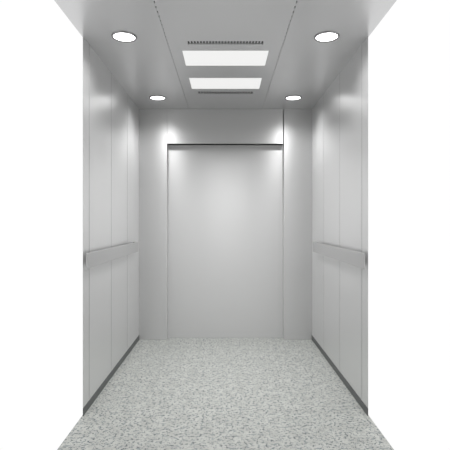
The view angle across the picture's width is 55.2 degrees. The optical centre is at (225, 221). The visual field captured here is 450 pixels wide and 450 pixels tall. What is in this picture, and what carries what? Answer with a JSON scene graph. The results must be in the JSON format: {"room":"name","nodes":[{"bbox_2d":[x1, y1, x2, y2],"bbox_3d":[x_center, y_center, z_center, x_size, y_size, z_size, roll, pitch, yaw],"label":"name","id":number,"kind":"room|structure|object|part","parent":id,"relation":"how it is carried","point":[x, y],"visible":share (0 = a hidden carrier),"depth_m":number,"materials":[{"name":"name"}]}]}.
{"room":"elevator interior","nodes":[
{"label":"elevator interior","id":0,"kind":"room"},
{"bbox_2d":[83,37,138,407],"bbox_3d":[-0.868,0.003,3.505,0.006,2.260,1.790,0,0,0],"label":"wall","id":1,"kind":"structure","parent":0,"point":[110,116],"depth_m":3.15,"materials":[{"name":"grey metal"}]},
{"bbox_3d":[-0.866,0.003,2.669,0.002,2.260,0.117,0,0,0],"label":"wall panel","id":2,"kind":"part","parent":1,"relation":"part of","materials":[{"name":"metal"}]},
{"bbox_3d":[-0.866,0.003,2.994,0.002,2.260,0.521,0,0,0],"label":"wall panel","id":3,"kind":"part","parent":1,"relation":"part of","materials":[{"name":"metal"}]},
{"bbox_2d":[83,336,138,415],"bbox_3d":[-0.864,1.157,3.455,0.004,0.046,1.690,0,0,0],"label":"baseboard","id":4,"kind":"structure","parent":1,"relation":"attached to","point":[93,398],"depth_m":3.14,"materials":[{"name":"grey metal"}]},
{"bbox_2d":[86,242,137,268],"bbox_3d":[-0.840,0.233,3.275,0.050,0.092,1.489,0,0,0],"label":"handrail","id":5,"kind":"object","parent":1,"relation":"attached to","point":[99,257],"visible":1,"depth_m":3.02,"materials":[{"name":"metal"}]},
{"bbox_3d":[-0.866,0.003,3.523,0.002,2.260,0.525,0,0,0],"label":"wall panel","id":6,"kind":"part","parent":1,"relation":"part of","materials":[{"name":"metal"}]},
{"bbox_3d":[-0.866,0.003,4.046,0.002,2.260,0.508,0,0,0],"label":"wall panel","id":7,"kind":"part","parent":1,"relation":"part of","materials":[{"name":"metal"}]},
{"bbox_2d":[139,109,311,339],"bbox_3d":[0.000,0.042,4.362,1.820,2.337,0.123,0,0,0],"label":"wall","id":8,"kind":"structure","parent":0,"point":[225,195],"depth_m":4.37,"materials":[{"name":"grey metal"}]},
{"bbox_3d":[-0.725,0.026,4.343,0.280,2.307,0.085,0,0,0],"label":"panel","id":9,"kind":"part","parent":8,"relation":"part of","materials":[{"name":"metal"}]},
{"bbox_3d":[-0.004,-0.954,4.336,1.162,0.347,0.070,0,0,0],"label":"header panel","id":10,"kind":"part","parent":8,"relation":"part of","materials":[{"name":"metal"}]},
{"bbox_3d":[0.000,0.200,4.379,1.170,1.960,0.012,0,0,0],"label":"recessed panel","id":11,"kind":"part","parent":8,"relation":"part of","materials":[{"name":"metal"}]},
{"bbox_3d":[0.725,0.026,4.343,0.280,2.307,0.085,0,0,0],"label":"panel","id":12,"kind":"part","parent":8,"relation":"part of","materials":[{"name":"metal"}]},
{"bbox_2d":[57,338,393,449],"bbox_3d":[0.000,1.195,2.100,1.744,0.030,4.600,0,0,0],"label":"floor","id":13,"kind":"structure","parent":0,"point":[171,393],"depth_m":2.78,"materials":[{"name":"stone"}]},
{"bbox_2d":[54,0,396,109],"bbox_3d":[0.000,-1.172,2.100,1.744,0.090,4.600,0,0,0],"label":"ceiling","id":14,"kind":"structure","parent":0,"point":[147,66],"depth_m":2.70,"materials":[{"name":"grey metal"}]},
{"bbox_3d":[-0.620,-1.132,2.087,0.504,0.010,4.573,0,0,0],"label":"panel","id":15,"kind":"part","parent":14,"relation":"part of","materials":[{"name":"metal"}]},
{"bbox_2d":[111,31,136,42],"bbox_3d":[-0.616,-1.127,2.617,0.151,0.016,0.151,0,0,0],"label":"recessed light","id":16,"kind":"object","parent":14,"relation":"in","point":[121,36],"visible":1,"depth_m":2.61,"materials":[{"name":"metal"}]},
{"bbox_2d":[149,95,165,100],"bbox_3d":[-0.616,-1.127,3.905,0.151,0.016,0.151,0,0,0],"label":"recessed light","id":17,"kind":"object","parent":14,"relation":"in","point":[153,97],"visible":1,"depth_m":3.89,"materials":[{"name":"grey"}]},
{"bbox_2d":[182,50,268,65],"bbox_3d":[0.000,-1.142,2.969,0.575,0.030,0.278,0,0,0],"label":"light panel","id":18,"kind":"object","parent":14,"relation":"attached to","point":[191,57],"visible":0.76,"depth_m":2.95,"materials":[{"name":"plastic"}]},
{"bbox_2d":[189,78,261,88],"bbox_3d":[0.000,-1.142,3.508,0.575,0.030,0.280,0,0,0],"label":"light panel","id":19,"kind":"object","parent":14,"relation":"attached to","point":[196,83],"visible":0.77,"depth_m":3.51,"materials":[{"name":"plastic"}]},
{"bbox_2d":[186,41,264,44],"bbox_3d":[0.000,-1.152,2.709,0.490,0.050,0.056,0,0,0],"label":"ceiling vent","id":20,"kind":"object","parent":14,"relation":"in","point":[186,41],"visible":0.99,"depth_m":2.72,"materials":[{"name":"metal"}]},
{"bbox_2d":[197,92,253,93],"bbox_3d":[0.000,-1.152,3.758,0.490,0.050,0.068,0,0,0],"label":"ceiling vent","id":21,"kind":"object","parent":14,"relation":"in","point":[197,92],"visible":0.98,"depth_m":3.78,"materials":[{"name":"metal"}]},
{"bbox_3d":[0.000,-1.132,2.087,0.724,0.010,4.573,0,0,0],"label":"panel","id":22,"kind":"part","parent":14,"relation":"part of","materials":[{"name":"metal"}]},
{"bbox_2d":[285,95,301,100],"bbox_3d":[0.616,-1.127,3.905,0.151,0.016,0.151,0,0,0],"label":"recessed light","id":23,"kind":"object","parent":14,"relation":"in","point":[291,97],"visible":1,"depth_m":3.89,"materials":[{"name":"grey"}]},
{"bbox_2d":[314,31,339,42],"bbox_3d":[0.616,-1.127,2.617,0.151,0.016,0.151,0,0,0],"label":"recessed light","id":24,"kind":"object","parent":14,"relation":"in","point":[326,36],"visible":1,"depth_m":2.61,"materials":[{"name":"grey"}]},
{"bbox_3d":[0.620,-1.132,2.087,0.504,0.010,4.573,0,0,0],"label":"panel","id":25,"kind":"part","parent":14,"relation":"part of","materials":[{"name":"metal"}]},
{"bbox_2d":[312,37,367,407],"bbox_3d":[0.868,0.003,3.505,0.006,2.260,1.790,0,0,0],"label":"wall","id":26,"kind":"structure","parent":0,"point":[340,116],"depth_m":3.18,"materials":[{"name":"grey metal"}]},
{"bbox_3d":[0.866,0.003,4.046,0.002,2.260,0.508,0,0,0],"label":"wall panel","id":27,"kind":"part","parent":26,"relation":"part of","materials":[{"name":"metal"}]},
{"bbox_3d":[0.866,0.003,3.523,0.002,2.260,0.525,0,0,0],"label":"wall panel","id":28,"kind":"part","parent":26,"relation":"part of","materials":[{"name":"metal"}]},
{"bbox_2d":[313,242,364,268],"bbox_3d":[0.840,0.233,3.275,0.050,0.092,1.489,0,0,0],"label":"handrail","id":29,"kind":"object","parent":26,"relation":"attached to","point":[351,257],"visible":1,"depth_m":3.02,"materials":[{"name":"metal"}]},
{"bbox_2d":[312,336,367,415],"bbox_3d":[0.864,1.157,3.455,0.004,0.046,1.690,0,0,0],"label":"baseboard","id":30,"kind":"structure","parent":26,"relation":"attached to","point":[357,398],"depth_m":3.14,"materials":[{"name":"grey metal"}]},
{"bbox_3d":[0.866,0.003,2.994,0.002,2.260,0.521,0,0,0],"label":"wall panel","id":31,"kind":"part","parent":26,"relation":"part of","materials":[{"name":"metal"}]},
{"bbox_3d":[0.866,0.003,2.669,0.002,2.260,0.117,0,0,0],"label":"wall panel","id":32,"kind":"part","parent":26,"relation":"part of","materials":[{"name":"metal"}]}
]}

